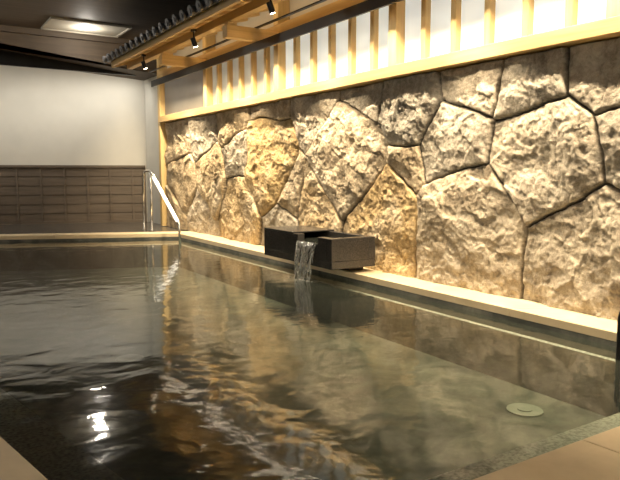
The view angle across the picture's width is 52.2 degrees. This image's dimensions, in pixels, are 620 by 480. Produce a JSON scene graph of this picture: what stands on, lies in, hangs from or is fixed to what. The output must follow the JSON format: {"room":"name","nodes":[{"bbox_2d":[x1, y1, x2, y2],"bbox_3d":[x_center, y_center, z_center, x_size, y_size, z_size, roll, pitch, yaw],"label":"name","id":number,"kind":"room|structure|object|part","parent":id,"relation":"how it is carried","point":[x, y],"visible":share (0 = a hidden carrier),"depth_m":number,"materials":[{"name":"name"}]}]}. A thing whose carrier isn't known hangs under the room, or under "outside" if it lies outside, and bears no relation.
{"room":"spa","nodes":[
{"label":"spa","id":0,"kind":"room"},
{"bbox_2d":[0,65,147,221],"bbox_3d":[-7.615,-1.997,12.255,9.197,3.650,0.224,-2,6,-16],"label":"wall","id":1,"kind":"structure","parent":0,"point":[73,143],"depth_m":13.00,"materials":[{"name":"white paint"}]},
{"bbox_2d":[0,219,146,224],"bbox_3d":[-7.626,-0.289,12.366,8.593,0.050,0.070,-2,6,-16],"label":"baseboard","id":2,"kind":"structure","parent":1,"relation":"attached to","point":[139,220],"depth_m":13.09,"materials":[{"name":"brown wood"}]},
{"bbox_3d":[-7.625,-0.865,12.299,8.593,1.190,0.080,-2,6,-16],"label":"wainscot panel","id":3,"kind":"part","parent":1,"relation":"part of","materials":[{"name":"brown tile"}]},
{"bbox_2d":[0,25,156,80],"bbox_3d":[-7.338,-3.608,11.568,8.300,0.880,3.498,-4,7,-32],"label":"soffit","id":4,"kind":"structure","parent":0,"point":[82,49],"depth_m":11.51,"materials":[{"name":"brown wood"}]},
{"bbox_2d":[0,49,135,75],"bbox_3d":[-5.219,-3.375,11.704,4.000,0.344,0.060,-4,7,-32],"label":"beam","id":5,"kind":"structure","parent":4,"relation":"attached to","point":[7,58],"depth_m":11.81,"materials":[{"name":"black metal"}]},
{"bbox_2d":[149,66,165,72],"bbox_3d":[-2.715,-3.018,11.156,0.070,0.015,0.782,-4,7,-32],"label":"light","id":6,"kind":"object","parent":4,"relation":"attached to","point":[161,66],"depth_m":11.14,"materials":[{"name":"black metal"}]},
{"bbox_2d":[0,222,187,233],"bbox_3d":[-3.405,0.478,5.751,8.300,0.060,18.218,-4,7,-32],"label":"floor","id":7,"kind":"structure","parent":0,"point":[116,226],"depth_m":11.93,"materials":[{"name":"stone"}]},
{"bbox_2d":[142,170,181,249],"bbox_3d":[-2.598,-0.562,10.965,0.128,1.315,1.692,-4,7,-34],"label":"handrail","id":8,"kind":"object","parent":7,"relation":"on","point":[151,173],"visible":1,"depth_m":11.29,"materials":[{"name":"metal"}]},
{"bbox_2d":[0,231,619,479],"bbox_3d":[-2.962,0.370,6.679,6.532,0.065,12.254,-4,7,-32],"label":"coping","id":9,"kind":"object","parent":7,"relation":"on","point":[596,457],"visible":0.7,"depth_m":4.47,"materials":[{"name":"brown stone"}]},
{"bbox_2d":[264,225,374,281],"bbox_3d":[-0.045,0.149,7.079,0.830,0.490,1.440,-4,7,-32],"label":"spout","id":10,"kind":"object","parent":9,"relation":"on","point":[330,249],"visible":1,"depth_m":6.73,"materials":[{"name":"stone"}]},
{"bbox_2d":[157,0,619,225],"bbox_3d":[1.011,-1.391,6.157,0.190,3.550,14.520,-4,7,-32],"label":"frame","id":11,"kind":"object","parent":7,"relation":"on","point":[405,38],"visible":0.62,"depth_m":6.59,"materials":[{"name":"brown wood"}]},
{"bbox_2d":[102,0,284,68],"bbox_3d":[0.139,-2.703,6.364,1.283,0.714,12.298,-4,7,-32],"label":"roof","id":12,"kind":"structure","parent":11,"relation":"attached to","point":[209,17],"depth_m":8.42,"materials":[{"name":"brown wood"}]},
{"bbox_2d":[141,54,146,68],"bbox_3d":[-2.714,-2.913,10.335,0.106,0.238,0.073,-4,7,-32],"label":"spotlight","id":13,"kind":"object","parent":12,"relation":"attached to","point":[143,63],"visible":1,"depth_m":10.32,"materials":[{"name":"black metal"}]},
{"bbox_2d":[190,29,197,47],"bbox_3d":[-1.565,-2.719,8.528,0.106,0.238,0.073,-4,7,-32],"label":"spotlight","id":14,"kind":"object","parent":12,"relation":"attached to","point":[193,40],"visible":1,"depth_m":8.51,"materials":[{"name":"black metal"}]},
{"bbox_2d":[185,39,229,56],"bbox_3d":[-1.519,-2.816,9.274,0.070,0.015,1.536,-4,7,-32],"label":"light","id":15,"kind":"object","parent":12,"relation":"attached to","point":[225,40],"depth_m":9.23,"materials":[{"name":"black metal"}]},
{"bbox_2d":[266,0,275,13],"bbox_3d":[-0.416,-2.525,6.722,0.106,0.238,0.073,-4,7,-32],"label":"spotlight","id":16,"kind":"object","parent":12,"relation":"attached to","point":[270,5],"visible":1,"depth_m":6.70,"materials":[{"name":"black metal"}]},
{"bbox_2d":[151,0,402,86],"bbox_3d":[0.349,-2.305,6.518,0.100,0.109,12.000,-4,7,-32],"label":"beam","id":17,"kind":"structure","parent":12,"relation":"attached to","point":[367,6],"depth_m":7.41,"materials":[{"name":"brown wood"}]},
{"bbox_2d":[254,0,326,27],"bbox_3d":[-0.260,-2.603,7.295,0.070,0.015,1.524,-4,7,-32],"label":"beam","id":18,"kind":"structure","parent":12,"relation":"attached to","point":[278,18],"depth_m":7.23,"materials":[{"name":"brown wood"}]},
{"bbox_2d":[164,37,619,319],"bbox_3d":[1.053,-0.607,6.197,0.165,1.979,14.400,-4,7,-32],"label":"stone wall","id":19,"kind":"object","parent":7,"relation":"on","point":[500,177],"visible":0.91,"depth_m":5.78,"materials":[{"name":"beige stone"}]},
{"bbox_2d":[0,0,201,39],"bbox_3d":[-3.378,-3.147,5.412,8.800,0.100,18.675,-4,7,-32],"label":"ceiling","id":20,"kind":"structure","parent":0,"point":[142,15],"depth_m":9.96,"materials":[{"name":"black paint"}]},
{"bbox_2d":[41,16,131,37],"bbox_3d":[-3.874,-3.674,10.944,1.320,0.034,0.920,-4,7,-32],"label":"ceiling light","id":21,"kind":"object","parent":20,"relation":"in","point":[53,23],"depth_m":10.91,"materials":[{"name":"white plastic"}]},
{"bbox_2d":[0,237,619,479],"bbox_3d":[-2.861,0.663,6.674,5.580,0.514,11.245,-4,7,-32],"label":"pool","id":22,"kind":"object","parent":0,"point":[181,369],"visible":0.98,"depth_m":4.82,"materials":[{"name":"liquid"}]},
{"bbox_2d":[613,312,619,414],"bbox_3d":[2.193,0.713,3.535,0.099,1.066,0.968,-4,7,-33],"label":"handrail","id":23,"kind":"object","parent":22,"relation":"on","point":[616,398],"visible":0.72,"depth_m":3.91,"materials":[{"name":"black metal"}]},
{"bbox_2d":[144,0,569,223],"bbox_3d":[0.811,-1.410,6.793,0.150,3.650,15.807,-4,7,-32],"label":"wall","id":24,"kind":"structure","parent":0,"point":[151,101],"depth_m":12.85,"materials":[{"name":"white paint"}]}
]}

